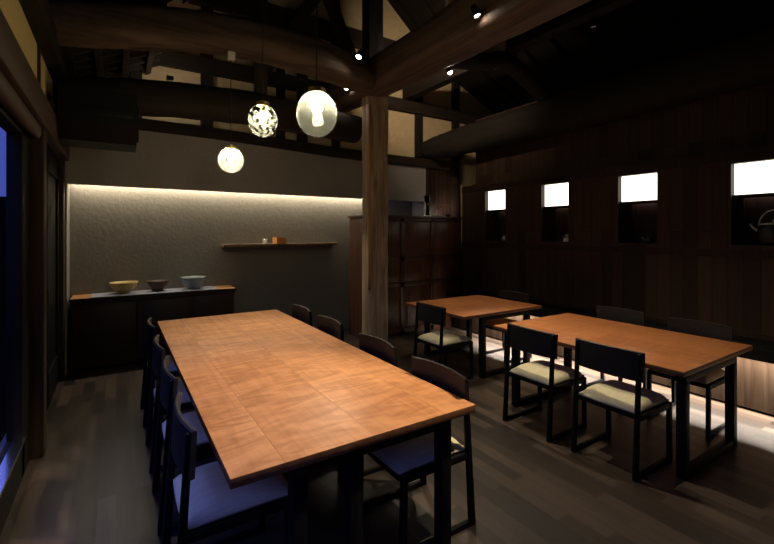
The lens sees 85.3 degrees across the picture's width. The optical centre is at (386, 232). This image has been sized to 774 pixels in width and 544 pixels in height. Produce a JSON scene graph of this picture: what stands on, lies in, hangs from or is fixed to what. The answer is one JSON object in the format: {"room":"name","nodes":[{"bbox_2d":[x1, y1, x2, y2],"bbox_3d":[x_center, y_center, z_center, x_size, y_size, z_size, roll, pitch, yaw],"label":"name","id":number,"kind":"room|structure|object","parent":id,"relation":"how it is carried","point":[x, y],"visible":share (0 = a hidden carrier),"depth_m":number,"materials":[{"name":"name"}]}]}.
{"room":"cafe","nodes":[
{"label":"cafe","id":0,"kind":"room"},
{"bbox_2d":[0,313,5,442],"bbox_3d":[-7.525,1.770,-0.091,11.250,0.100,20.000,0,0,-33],"label":"window","id":1,"kind":"structure","parent":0,"point":[3,315],"depth_m":5.05,"materials":[{"name":"black"}]},
{"bbox_2d":[0,196,5,313],"bbox_3d":[-10.652,0.470,7.530,8.250,2.500,0.200,0,0,-33],"label":"wall","id":2,"kind":"structure","parent":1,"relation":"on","point":[2,199],"depth_m":8.98,"materials":[{"name":"black"}]},
{"bbox_2d":[0,0,64,163],"bbox_3d":[-1.527,0.045,1.336,0.120,3.150,9.100,0,0,-33],"label":"wall","id":3,"kind":"structure","parent":0,"point":[12,10],"depth_m":3.02,"materials":[{"name":"yellow paint"}]},
{"bbox_2d":[0,103,29,535],"bbox_3d":[-1.221,0.420,0.879,0.100,2.400,5.000,0,0,-33],"label":"window","id":4,"kind":"structure","parent":3,"relation":"in","point":[15,454],"depth_m":2.74,"materials":[{"name":"black wood"}]},
{"bbox_2d":[0,70,40,138],"bbox_3d":[-0.749,-0.725,0.267,0.070,0.108,6.460,0,0,-33],"label":"trim","id":5,"kind":"structure","parent":3,"relation":"attached to","point":[9,98],"depth_m":2.35,"materials":[{"name":"brown wood"}]},
{"bbox_2d":[0,8,68,160],"bbox_3d":[-1.345,-0.935,1.155,0.110,0.230,8.600,0,0,-33],"label":"trim","id":6,"kind":"structure","parent":3,"relation":"attached to","point":[14,65],"depth_m":2.51,"materials":[{"name":"brown wood"}]},
{"bbox_2d":[30,128,46,458],"bbox_3d":[-2.582,0.430,3.065,0.140,2.380,0.150,0,0,-33],"label":"trim","id":7,"kind":"structure","parent":3,"relation":"attached to","point":[38,147],"depth_m":3.02,"materials":[{"name":"brown wood"}]},
{"bbox_2d":[37,45,40,85],"bbox_3d":[-2.814,-1.280,3.374,0.045,0.480,0.080,0,0,-33],"label":"trim","id":8,"kind":"structure","parent":3,"relation":"attached to","point":[38,46],"depth_m":3.35,"materials":[{"name":"brown wood"}]},
{"bbox_2d":[19,0,67,82],"bbox_3d":[-1.358,-1.610,1.147,0.200,0.220,8.600,0,0,-33],"label":"trim","id":9,"kind":"structure","parent":3,"relation":"attached to","point":[38,13],"depth_m":3.24,"materials":[{"name":"brown wood"}]},
{"bbox_2d":[47,150,58,408],"bbox_3d":[-3.147,0.430,3.866,0.058,2.380,1.810,0,0,-33],"label":"door","id":10,"kind":"structure","parent":3,"relation":"in","point":[52,164],"depth_m":4.31,"materials":[{"name":"black wood"}]},
{"bbox_2d":[58,162,64,379],"bbox_3d":[-3.657,0.420,4.686,0.090,2.400,0.160,0,0,-33],"label":"trim","id":11,"kind":"structure","parent":3,"relation":"attached to","point":[61,164],"depth_m":4.63,"materials":[{"name":"brown wood"}]},
{"bbox_2d":[57,83,138,152],"bbox_3d":[-2.809,-1.095,4.128,0.640,0.490,0.498,0,0,-33],"label":"air conditioner","id":12,"kind":"object","parent":3,"relation":"attached to","point":[90,118],"visible":1,"depth_m":3.95,"materials":[{"name":"black"}]},
{"bbox_2d":[53,76,361,142],"bbox_3d":[-1.931,-1.487,5.238,3.552,0.602,0.408,0,0,-33],"label":"crossbeam","id":13,"kind":"object","parent":3,"relation":"attached to","point":[155,98],"visible":0.78,"depth_m":5.02,"materials":[{"name":"brown wood"}]},
{"bbox_2d":[166,75,173,80],"bbox_3d":[-2.500,-1.785,4.839,0.070,0.040,0.064,0,0,-33],"label":"uplight","id":14,"kind":"object","parent":13,"relation":"on","point":[168,77],"visible":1,"depth_m":4.82,"materials":[{"name":"black metal"}]},
{"bbox_2d":[62,0,166,77],"bbox_3d":[-3.014,-2.230,4.529,1.040,1.300,1.160,0,0,-33],"label":"ceiling","id":15,"kind":"structure","parent":0,"point":[103,63],"depth_m":4.52,"materials":[{"name":"brown wood"}]},
{"bbox_2d":[65,130,450,375],"bbox_3d":[-1.408,0.145,6.522,5.900,2.950,0.510,0,0,-33],"label":"wall","id":16,"kind":"structure","parent":0,"point":[112,234],"depth_m":5.95,"materials":[{"name":"grey paint"}]},
{"bbox_2d":[221,243,336,246],"bbox_3d":[-1.585,0.177,6.420,1.770,0.035,0.210,0,0,-33],"label":"wall shelf","id":17,"kind":"object","parent":16,"relation":"attached to","point":[268,244],"visible":1,"depth_m":6.28,"materials":[{"name":"brown wood"}]},
{"bbox_2d":[273,237,285,243],"bbox_3d":[-1.632,0.113,6.372,0.150,0.095,0.150,0,0,-39],"label":"box","id":18,"kind":"object","parent":17,"relation":"on","point":[276,240],"visible":1,"depth_m":6.31,"materials":[{"name":"brown wood"}]},
{"bbox_2d":[139,118,448,169],"bbox_3d":[-1.333,-1.295,6.314,5.800,0.242,0.203,0,0,-33],"label":"wall plate","id":19,"kind":"object","parent":16,"relation":"attached to","point":[151,125],"visible":0.56,"depth_m":6.00,"materials":[{"name":"brown wood"}]},
{"bbox_2d":[106,0,494,290],"bbox_3d":[-0.266,-2.130,7.151,8.700,7.500,0.190,0,0,-33],"label":"wall","id":20,"kind":"structure","parent":0,"point":[400,124],"depth_m":7.25,"materials":[{"name":"beige paint"}]},
{"bbox_2d":[131,70,141,117],"bbox_3d":[-3.109,-1.870,5.212,0.120,1.020,0.070,0,0,-33],"label":"trim","id":21,"kind":"structure","parent":20,"relation":"attached to","point":[135,74],"depth_m":5.19,"materials":[{"name":"brown wood"}]},
{"bbox_2d":[200,4,212,127],"bbox_3d":[-2.424,-2.220,5.653,0.150,1.720,0.070,0,0,-33],"label":"trim","id":22,"kind":"structure","parent":20,"relation":"attached to","point":[205,78],"depth_m":5.62,"materials":[{"name":"brown wood"}]},
{"bbox_2d":[276,67,284,138],"bbox_3d":[-1.571,-2.170,6.203,0.120,1.620,0.070,0,0,-33],"label":"trim","id":23,"kind":"structure","parent":20,"relation":"attached to","point":[280,92],"depth_m":6.17,"materials":[{"name":"brown wood"}]},
{"bbox_2d":[188,0,394,49],"bbox_3d":[-1.095,-3.180,6.498,3.600,0.280,0.090,0,0,-33],"label":"trim","id":24,"kind":"structure","parent":20,"relation":"attached to","point":[277,15],"depth_m":6.16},
{"bbox_2d":[268,0,320,75],"bbox_3d":[-1.305,-3.105,6.178,1.154,1.743,0.180,0,0,-33],"label":"brace","id":25,"kind":"object","parent":20,"relation":"attached to","point":[298,21],"visible":0.59,"depth_m":6.13,"materials":[{"name":"brown wood"}]},
{"bbox_2d":[297,8,307,142],"bbox_3d":[-1.289,-2.370,6.385,0.150,2.020,0.070,0,0,-33],"label":"trim","id":26,"kind":"structure","parent":20,"relation":"attached to","point":[302,96],"depth_m":6.35,"materials":[{"name":"brown wood"}]},
{"bbox_2d":[159,52,486,123],"bbox_3d":[-0.756,-2.240,6.711,7.200,0.200,0.100,0,0,-33],"label":"trim","id":27,"kind":"structure","parent":20,"relation":"attached to","point":[175,60],"depth_m":6.11,"materials":[{"name":"brown wood"}]},
{"bbox_2d":[332,0,339,147],"bbox_3d":[-0.814,-2.870,6.691,0.120,3.020,0.070,0,0,-33],"label":"trim","id":28,"kind":"structure","parent":20,"relation":"attached to","point":[335,143],"depth_m":6.66,"materials":[{"name":"brown wood"}]},
{"bbox_2d":[414,96,422,157],"bbox_3d":[0.573,-2.370,7.585,0.140,2.020,0.070,0,0,-33],"label":"trim","id":29,"kind":"structure","parent":20,"relation":"attached to","point":[418,118],"depth_m":7.55,"materials":[{"name":"brown wood"}]},
{"bbox_2d":[448,160,458,216],"bbox_3d":[1.260,0.120,7.986,0.170,3.000,0.140,0,0,-33],"label":"trim","id":30,"kind":"structure","parent":20,"relation":"attached to","point":[454,164],"depth_m":7.92,"materials":[{"name":"brown wood"}]},
{"bbox_2d":[451,80,458,159],"bbox_3d":[1.312,-2.220,8.061,0.140,1.720,0.070,0,0,-33],"label":"trim","id":31,"kind":"structure","parent":20,"relation":"attached to","point":[454,85],"depth_m":8.03,"materials":[{"name":"brown wood"}]},
{"bbox_2d":[0,326,773,543],"bbox_3d":[1.991,1.670,3.603,8.750,0.100,9.100,0,0,-33],"label":"floor","id":32,"kind":"structure","parent":0,"point":[91,483],"depth_m":2.74,"materials":[{"name":"brown wood"}]},
{"bbox_2d":[70,285,235,373],"bbox_3d":[-2.943,1.188,5.431,1.828,0.865,0.396,0,0,-33],"label":"sideboard","id":33,"kind":"object","parent":32,"relation":"on","point":[107,332],"visible":0.73,"depth_m":5.07,"materials":[{"name":"brown wood"}]},
{"bbox_2d":[70,285,234,299],"bbox_3d":[-2.946,0.770,5.434,1.825,0.030,0.388,0,0,-33],"label":"countertop","id":34,"kind":"structure","parent":33,"relation":"on","point":[84,296],"depth_m":5.16,"materials":[{"name":"brown wood"}]},
{"bbox_2d":[91,286,217,297],"bbox_3d":[-2.954,0.751,5.415,1.400,0.005,0.376,0,0,-33],"label":"table runner","id":35,"kind":"object","parent":33,"relation":"on","point":[95,295],"visible":0.96,"depth_m":5.31,"materials":[{"name":"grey fabric"}]},
{"bbox_2d":[109,281,138,293],"bbox_3d":[-3.270,0.678,5.221,0.314,0.139,0.314,0,0,-33],"label":"bowl","id":36,"kind":"object","parent":35,"relation":"on","point":[122,287],"visible":1,"depth_m":5.14,"materials":[{"name":"yellow ceramic"}]},
{"bbox_2d":[146,280,168,291],"bbox_3d":[-2.959,0.681,5.422,0.258,0.134,0.258,0,0,-33],"label":"bowl","id":37,"kind":"object","parent":35,"relation":"on","point":[154,285],"visible":1,"depth_m":5.35,"materials":[{"name":"brown ceramic"}]},
{"bbox_2d":[180,276,205,288],"bbox_3d":[-2.606,0.668,5.649,0.314,0.159,0.314,0,0,-33],"label":"bowl","id":38,"kind":"object","parent":35,"relation":"on","point":[190,282],"visible":1,"depth_m":5.56,"materials":[{"name":"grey ceramic"}]},
{"bbox_2d":[140,317,179,426],"bbox_3d":[-1.942,1.202,3.829,0.513,0.836,0.490,0,0,-33],"label":"dining chair","id":39,"kind":"object","parent":32,"relation":"on","point":[150,329],"visible":0.34,"depth_m":3.62,"materials":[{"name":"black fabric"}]},
{"bbox_2d":[147,355,176,371],"bbox_3d":[-1.921,1.173,3.842,0.464,0.054,0.424,0,0,-33],"label":"cushion","id":40,"kind":"object","parent":39,"relation":"on","point":[171,366],"depth_m":3.65,"materials":[{"name":"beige fabric"}]},
{"bbox_2d":[145,335,214,473],"bbox_3d":[-1.508,1.202,3.156,0.513,0.836,0.490,0,0,-33],"label":"dining chair","id":41,"kind":"object","parent":32,"relation":"on","point":[158,354],"visible":0.37,"depth_m":2.97,"materials":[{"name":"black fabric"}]},
{"bbox_2d":[154,380,190,403],"bbox_3d":[-1.488,1.173,3.169,0.464,0.054,0.424,0,0,-33],"label":"cushion","id":42,"kind":"object","parent":41,"relation":"on","point":[185,399],"depth_m":3.00,"materials":[{"name":"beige fabric"}]},
{"bbox_2d":[152,356,212,535],"bbox_3d":[-1.135,1.202,2.576,0.513,0.836,0.490,0,0,-33],"label":"dining chair","id":43,"kind":"object","parent":32,"relation":"on","point":[168,382],"visible":0.3,"depth_m":2.38,"materials":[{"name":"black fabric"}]},
{"bbox_2d":[162,411,208,445],"bbox_3d":[-1.114,1.173,2.589,0.464,0.054,0.424,0,0,-33],"label":"cushion","id":44,"kind":"object","parent":43,"relation":"on","point":[192,418],"depth_m":2.50,"materials":[{"name":"beige fabric"}]},
{"bbox_2d":[161,392,287,543],"bbox_3d":[-0.758,1.202,1.974,0.513,0.836,0.490,0,0,-33],"label":"dining chair","id":45,"kind":"object","parent":32,"relation":"on","point":[206,506],"visible":0.73,"depth_m":1.84,"materials":[{"name":"black wood"}]},
{"bbox_2d":[173,461,287,529],"bbox_3d":[-0.738,1.173,1.987,0.464,0.054,0.424,0,0,-33],"label":"cushion","id":46,"kind":"object","parent":45,"relation":"on","point":[212,502],"depth_m":1.86,"materials":[{"name":"beige fabric"}]},
{"bbox_2d":[292,304,312,326],"bbox_3d":[-1.060,1.202,4.373,0.513,0.836,0.490,0,0,-33],"label":"dining chair","id":47,"kind":"object","parent":32,"relation":"on","point":[301,313],"visible":0.09,"depth_m":4.50,"materials":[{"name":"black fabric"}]},
{"bbox_2d":[157,309,474,543],"bbox_3d":[-0.939,1.260,3.243,1.235,0.720,3.270,0,0,-33],"label":"dining table","id":48,"kind":"object","parent":32,"relation":"on","point":[271,393],"visible":0.97,"depth_m":2.19,"materials":[{"name":"brown wood"}]},
{"bbox_2d":[317,315,343,341],"bbox_3d":[-0.673,1.202,3.754,0.513,0.836,0.490,0,0,-33],"label":"dining chair","id":49,"kind":"object","parent":32,"relation":"on","point":[328,325],"visible":0.08,"depth_m":3.87,"materials":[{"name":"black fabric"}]},
{"bbox_2d":[337,333,397,485],"bbox_3d":[-0.224,1.202,3.021,0.513,0.836,0.490,0,0,-33],"label":"dining chair","id":50,"kind":"object","parent":32,"relation":"on","point":[375,346],"visible":0.16,"depth_m":3.05,"materials":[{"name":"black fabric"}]},
{"bbox_2d":[362,96,387,341],"bbox_3d":[-0.166,-0.130,5.847,0.337,3.500,0.246,0,0,-33],"label":"timber post","id":51,"kind":"object","parent":32,"relation":"on","point":[374,109],"visible":0.95,"depth_m":5.75,"materials":[{"name":"brown wood"}]},
{"bbox_2d":[324,0,590,112],"bbox_3d":[1.517,-2.051,3.135,0.552,0.505,8.435,0,0,-34],"label":"roof beam","id":52,"kind":"structure","parent":51,"relation":"on","point":[452,36],"depth_m":4.24,"materials":[{"name":"brown wood"}]},
{"bbox_2d":[48,0,375,93],"bbox_3d":[-1.569,-1.940,4.471,3.309,0.616,0.530,0,0,-33],"label":"crossbeam","id":53,"kind":"object","parent":52,"relation":"attached to","point":[79,23],"visible":0.95,"depth_m":4.10,"materials":[{"name":"brown wood"}]},
{"bbox_2d":[218,51,243,172],"bbox_3d":[-1.605,-1.239,4.319,0.250,1.238,0.250,0,0,-33],"label":"pendant lamp","id":54,"kind":"object","parent":53,"relation":"hanging from","point":[230,54],"visible":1,"depth_m":4.29,"materials":[{"name":"clear glass"}]},
{"bbox_2d":[354,50,362,61],"bbox_3d":[-0.334,-2.074,4.919,0.086,0.118,0.191,0,0,-14],"label":"spotlight","id":55,"kind":"object","parent":53,"relation":"attached to","point":[359,53],"visible":1,"depth_m":4.86,"materials":[{"name":"black"}]},
{"bbox_2d":[322,0,356,55],"bbox_3d":[-0.740,-3.180,6.364,0.913,1.676,0.180,0,0,-33],"label":"brace","id":56,"kind":"object","parent":52,"relation":"attached to","point":[333,10],"visible":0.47,"depth_m":6.31,"materials":[{"name":"brown wood"}]},
{"bbox_2d":[362,0,382,61],"bbox_3d":[-0.199,-3.385,5.820,0.230,2.290,0.200,0,0,-33],"label":"post","id":57,"kind":"object","parent":52,"relation":"on","point":[372,10],"visible":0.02,"depth_m":5.74,"materials":[{"name":"brown wood"}]},
{"bbox_2d":[446,67,452,74],"bbox_3d":[0.686,-1.926,4.926,0.178,0.123,0.101,0,0,-33],"label":"spotlight","id":58,"kind":"object","parent":52,"relation":"attached to","point":[449,71],"visible":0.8,"depth_m":4.93,"materials":[{"name":"black"}]},
{"bbox_2d":[470,4,481,17],"bbox_3d":[0.821,-1.967,3.740,0.174,0.121,0.084,0,0,-33],"label":"spotlight","id":59,"kind":"object","parent":52,"relation":"attached to","point":[475,11],"visible":0.96,"depth_m":3.69,"materials":[{"name":"black"}]},
{"bbox_2d":[450,51,553,101],"bbox_3d":[1.448,-2.058,5.395,2.002,0.531,0.203,0,0,-33],"label":"tie beam","id":60,"kind":"structure","parent":52,"relation":"attached to","point":[507,62],"depth_m":5.42,"materials":[{"name":"brown wood"}]},
{"bbox_2d":[403,0,634,100],"bbox_3d":[2.653,-2.430,3.821,0.160,0.200,8.550,0,0,-33],"label":"purlin","id":61,"kind":"object","parent":60,"relation":"on","point":[582,14],"visible":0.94,"depth_m":5.03,"materials":[{"name":"brown wood"}]},
{"bbox_2d":[590,15,596,29],"bbox_3d":[2.212,-2.259,4.505,0.066,0.142,0.084,0,0,21],"label":"spotlight","id":62,"kind":"object","parent":61,"relation":"attached to","point":[593,25],"visible":1,"depth_m":4.49,"materials":[{"name":"black metal"}]},
{"bbox_2d":[348,214,461,337],"bbox_3d":[0.351,0.670,7.042,2.000,1.900,0.521,0,0,-33],"label":"tall cabinet","id":63,"kind":"object","parent":32,"relation":"on","point":[424,252],"visible":0.68,"depth_m":6.82,"materials":[{"name":"brown wood"}]},
{"bbox_2d":[362,356,475,543],"bbox_3d":[0.155,1.202,2.396,0.513,0.836,0.490,0,0,-33],"label":"dining chair","id":64,"kind":"object","parent":32,"relation":"on","point":[408,461],"visible":0.48,"depth_m":2.30,"materials":[{"name":"black wood"}]},
{"bbox_2d":[371,432,464,474],"bbox_3d":[0.135,1.173,2.383,0.464,0.054,0.424,0,0,-33],"label":"cushion","id":65,"kind":"object","parent":64,"relation":"on","point":[415,456],"depth_m":2.21,"materials":[{"name":"blue fabric"}]},
{"bbox_2d":[413,301,472,379],"bbox_3d":[0.627,1.202,4.734,0.513,0.836,0.490,0,0,-33],"label":"dining chair","id":66,"kind":"object","parent":32,"relation":"on","point":[445,340],"visible":0.84,"depth_m":4.62,"materials":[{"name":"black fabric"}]},
{"bbox_2d":[418,330,471,345],"bbox_3d":[0.647,1.173,4.748,0.464,0.054,0.424,0,0,-33],"label":"cushion","id":67,"kind":"object","parent":66,"relation":"on","point":[450,338],"depth_m":4.63,"materials":[{"name":"beige fabric"}]},
{"bbox_2d":[406,295,541,378],"bbox_3d":[1.081,1.260,5.319,1.300,0.720,1.090,0,0,-33],"label":"dining table","id":68,"kind":"object","parent":32,"relation":"on","point":[485,308],"visible":0.72,"depth_m":5.08,"materials":[{"name":"brown wood"}]},
{"bbox_2d":[478,290,531,363],"bbox_3d":[1.546,1.202,5.517,0.513,0.836,0.490,0,0,-33],"label":"dining chair","id":69,"kind":"object","parent":32,"relation":"on","point":[503,294],"visible":0.48,"depth_m":5.55,"materials":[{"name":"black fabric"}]},
{"bbox_2d":[486,318,516,326],"bbox_3d":[1.526,1.173,5.504,0.464,0.054,0.424,0,0,-33],"label":"cushion","id":70,"kind":"object","parent":69,"relation":"on","point":[490,323],"depth_m":5.44,"materials":[{"name":"beige fabric"}]},
{"bbox_2d":[503,323,586,442],"bbox_3d":[1.338,1.202,3.575,0.513,0.836,0.490,0,0,-33],"label":"dining chair","id":71,"kind":"object","parent":32,"relation":"on","point":[551,376],"visible":0.98,"depth_m":3.46,"materials":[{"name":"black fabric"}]},
{"bbox_2d":[509,360,584,384],"bbox_3d":[1.359,1.173,3.588,0.464,0.054,0.424,0,0,-33],"label":"cushion","id":72,"kind":"object","parent":71,"relation":"on","point":[536,372],"depth_m":3.49,"materials":[{"name":"beige fabric"}]},
{"bbox_2d":[447,291,773,414],"bbox_3d":[2.943,1.305,4.544,0.430,0.590,6.450,0,0,-33],"label":"bench","id":73,"kind":"object","parent":32,"relation":"on","point":[755,367],"visible":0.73,"depth_m":3.88,"materials":[{"name":"black wood"}]},
{"bbox_2d":[579,306,646,389],"bbox_3d":[2.276,1.202,4.274,0.513,0.836,0.490,0,0,-33],"label":"dining chair","id":74,"kind":"object","parent":32,"relation":"on","point":[622,315],"visible":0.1,"depth_m":4.38,"materials":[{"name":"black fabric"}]},
{"bbox_2d":[571,338,672,481],"bbox_3d":[1.705,1.202,3.062,0.513,0.836,0.490,0,0,-33],"label":"dining chair","id":75,"kind":"object","parent":32,"relation":"on","point":[636,402],"visible":1,"depth_m":2.95,"materials":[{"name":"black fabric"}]},
{"bbox_2d":[579,380,668,413],"bbox_3d":[1.725,1.173,3.075,0.464,0.054,0.424,0,0,-33],"label":"cushion","id":76,"kind":"object","parent":75,"relation":"on","point":[619,396],"depth_m":2.98,"materials":[{"name":"beige fabric"}]},
{"bbox_2d":[493,313,752,480],"bbox_3d":[1.977,1.260,3.725,1.200,0.720,1.640,0,0,-33],"label":"dining table","id":77,"kind":"object","parent":32,"relation":"on","point":[688,357],"visible":0.79,"depth_m":3.25,"materials":[{"name":"brown wood"}]},
{"bbox_2d":[647,317,732,437],"bbox_3d":[2.624,1.202,3.642,0.513,0.836,0.490,0,0,-33],"label":"dining chair","id":78,"kind":"object","parent":32,"relation":"on","point":[715,379],"visible":0.38,"depth_m":3.61,"materials":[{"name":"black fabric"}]},
{"bbox_2d":[649,369,724,383],"bbox_3d":[2.603,1.173,3.629,0.464,0.054,0.424,0,0,-33],"label":"cushion","id":79,"kind":"object","parent":78,"relation":"on","point":[718,376],"depth_m":3.45,"materials":[{"name":"beige fabric"}]},
{"bbox_2d":[82,0,773,113],"bbox_3d":[1.934,-3.345,3.507,8.950,3.310,9.000,0,0,-33],"label":"ceiling","id":80,"kind":"structure","parent":0,"point":[637,34],"depth_m":5.96,"materials":[{"name":"black wood"}]},
{"bbox_2d":[248,0,277,136],"bbox_3d":[-0.978,-1.877,3.308,0.224,2.245,0.224,0,0,-33],"label":"pendant lamp","id":81,"kind":"object","parent":80,"relation":"hanging from","point":[260,106],"visible":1,"depth_m":3.29,"materials":[{"name":"clear glass"}]},
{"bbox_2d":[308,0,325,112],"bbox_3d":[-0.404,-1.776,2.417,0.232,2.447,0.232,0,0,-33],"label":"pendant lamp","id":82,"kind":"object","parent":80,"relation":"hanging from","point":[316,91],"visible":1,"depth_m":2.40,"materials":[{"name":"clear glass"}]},
{"bbox_2d":[314,92,319,101],"bbox_3d":[-0.404,-0.781,2.417,0.036,0.048,0.036,0,0,-33],"label":"socket","id":83,"kind":"object","parent":82,"relation":"attached to","point":[316,94],"depth_m":2.40,"materials":[{"name":"white metal"}]},
{"bbox_2d":[445,0,517,56],"bbox_3d":[1.247,-2.730,5.265,1.300,1.300,0.060,0,0,-33],"label":"wall","id":84,"kind":"structure","parent":0,"point":[501,46],"depth_m":5.32,"materials":[{"name":"beige paint"}]},
{"bbox_2d":[462,145,773,335],"bbox_3d":[3.577,0.400,4.048,0.100,2.440,8.130,0,0,-33],"label":"wall","id":85,"kind":"structure","parent":0,"point":[737,293],"depth_m":4.95,"materials":[{"name":"brown wood"}]},
{"bbox_2d":[485,188,505,240],"bbox_3d":[1.897,-0.285,6.891,0.364,0.834,0.454,0,0,-33],"label":"window","id":86,"kind":"structure","parent":85,"relation":"in","point":[495,200],"depth_m":6.99,"materials":[{"name":"beige"}]},
{"bbox_2d":[541,181,568,242],"bbox_3d":[2.493,-0.285,5.967,0.364,0.834,0.454,0,0,-33],"label":"window","id":87,"kind":"structure","parent":85,"relation":"in","point":[554,196],"depth_m":6.05,"materials":[{"name":"beige"}]},
{"bbox_2d":[563,234,567,241],"bbox_3d":[2.479,0.068,5.785,0.105,0.104,0.100,0,0,-33],"label":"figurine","id":88,"kind":"object","parent":87,"relation":"on","point":[566,235],"visible":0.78,"depth_m":5.77,"materials":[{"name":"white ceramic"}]},
{"bbox_2d":[462,147,773,192],"bbox_3d":[3.539,-0.757,4.023,0.032,0.085,8.130,0,0,-33],"label":"trim","id":89,"kind":"structure","parent":85,"relation":"attached to","point":[764,152],"depth_m":4.89,"materials":[{"name":"brown wood"}]},
{"bbox_2d":[462,242,773,258],"bbox_3d":[3.539,0.203,4.024,0.030,0.075,8.130,0,0,-33],"label":"trim","id":90,"kind":"structure","parent":85,"relation":"attached to","point":[615,249],"depth_m":4.89,"materials":[{"name":"brown wood"}]},
{"bbox_2d":[462,287,773,341],"bbox_3d":[3.539,0.985,4.024,0.030,0.050,8.130,0,0,-33],"label":"trim","id":91,"kind":"structure","parent":85,"relation":"attached to","point":[647,318],"depth_m":5.42,"materials":[{"name":"brown wood"}]},
{"bbox_2d":[617,171,657,244],"bbox_3d":[3.092,-0.285,5.038,0.364,0.834,0.464,0,0,-33],"label":"window","id":92,"kind":"structure","parent":85,"relation":"in","point":[637,188],"depth_m":5.09,"materials":[{"name":"beige"}]},
{"bbox_2d":[641,235,656,242],"bbox_3d":[3.064,0.073,4.902,0.110,0.094,0.161,0,0,0],"label":"teapot","id":93,"kind":"object","parent":92,"relation":"in","point":[649,239],"visible":0.8,"depth_m":4.87,"materials":[{"name":"metal"}]},
{"bbox_2d":[730,158,773,246],"bbox_3d":[3.704,-0.285,4.088,0.364,0.834,0.484,0,0,-33],"label":"window","id":94,"kind":"structure","parent":85,"relation":"in","point":[751,178],"depth_m":4.15,"materials":[{"name":"beige"}]},
{"bbox_2d":[749,209,773,245],"bbox_3d":[3.695,-0.053,4.005,0.279,0.347,0.279,0,0,13],"label":"kettle","id":95,"kind":"object","parent":94,"relation":"on","point":[764,236],"visible":1,"depth_m":3.98,"materials":[{"name":"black metal"}]},
{"bbox_2d":[474,67,773,184],"bbox_3d":[3.734,-1.390,4.036,0.250,1.180,7.940,0,0,-33],"label":"wall","id":96,"kind":"structure","parent":0,"point":[743,118],"depth_m":4.97,"materials":[{"name":"brown wood"}]},
{"bbox_2d":[421,25,773,158],"bbox_3d":[3.287,-1.628,4.263,0.605,0.579,8.617,0,0,-35],"label":"beam","id":97,"kind":"structure","parent":96,"relation":"attached to","point":[747,60],"depth_m":4.84,"materials":[{"name":"brown wood"}]},
{"bbox_2d":[500,197,773,244],"bbox_3d":[3.754,0.400,4.162,0.320,2.440,8.130,0,0,-33],"label":"wall","id":98,"kind":"structure","parent":0,"point":[645,215],"depth_m":5.13,"materials":[{"name":"brown wood"}]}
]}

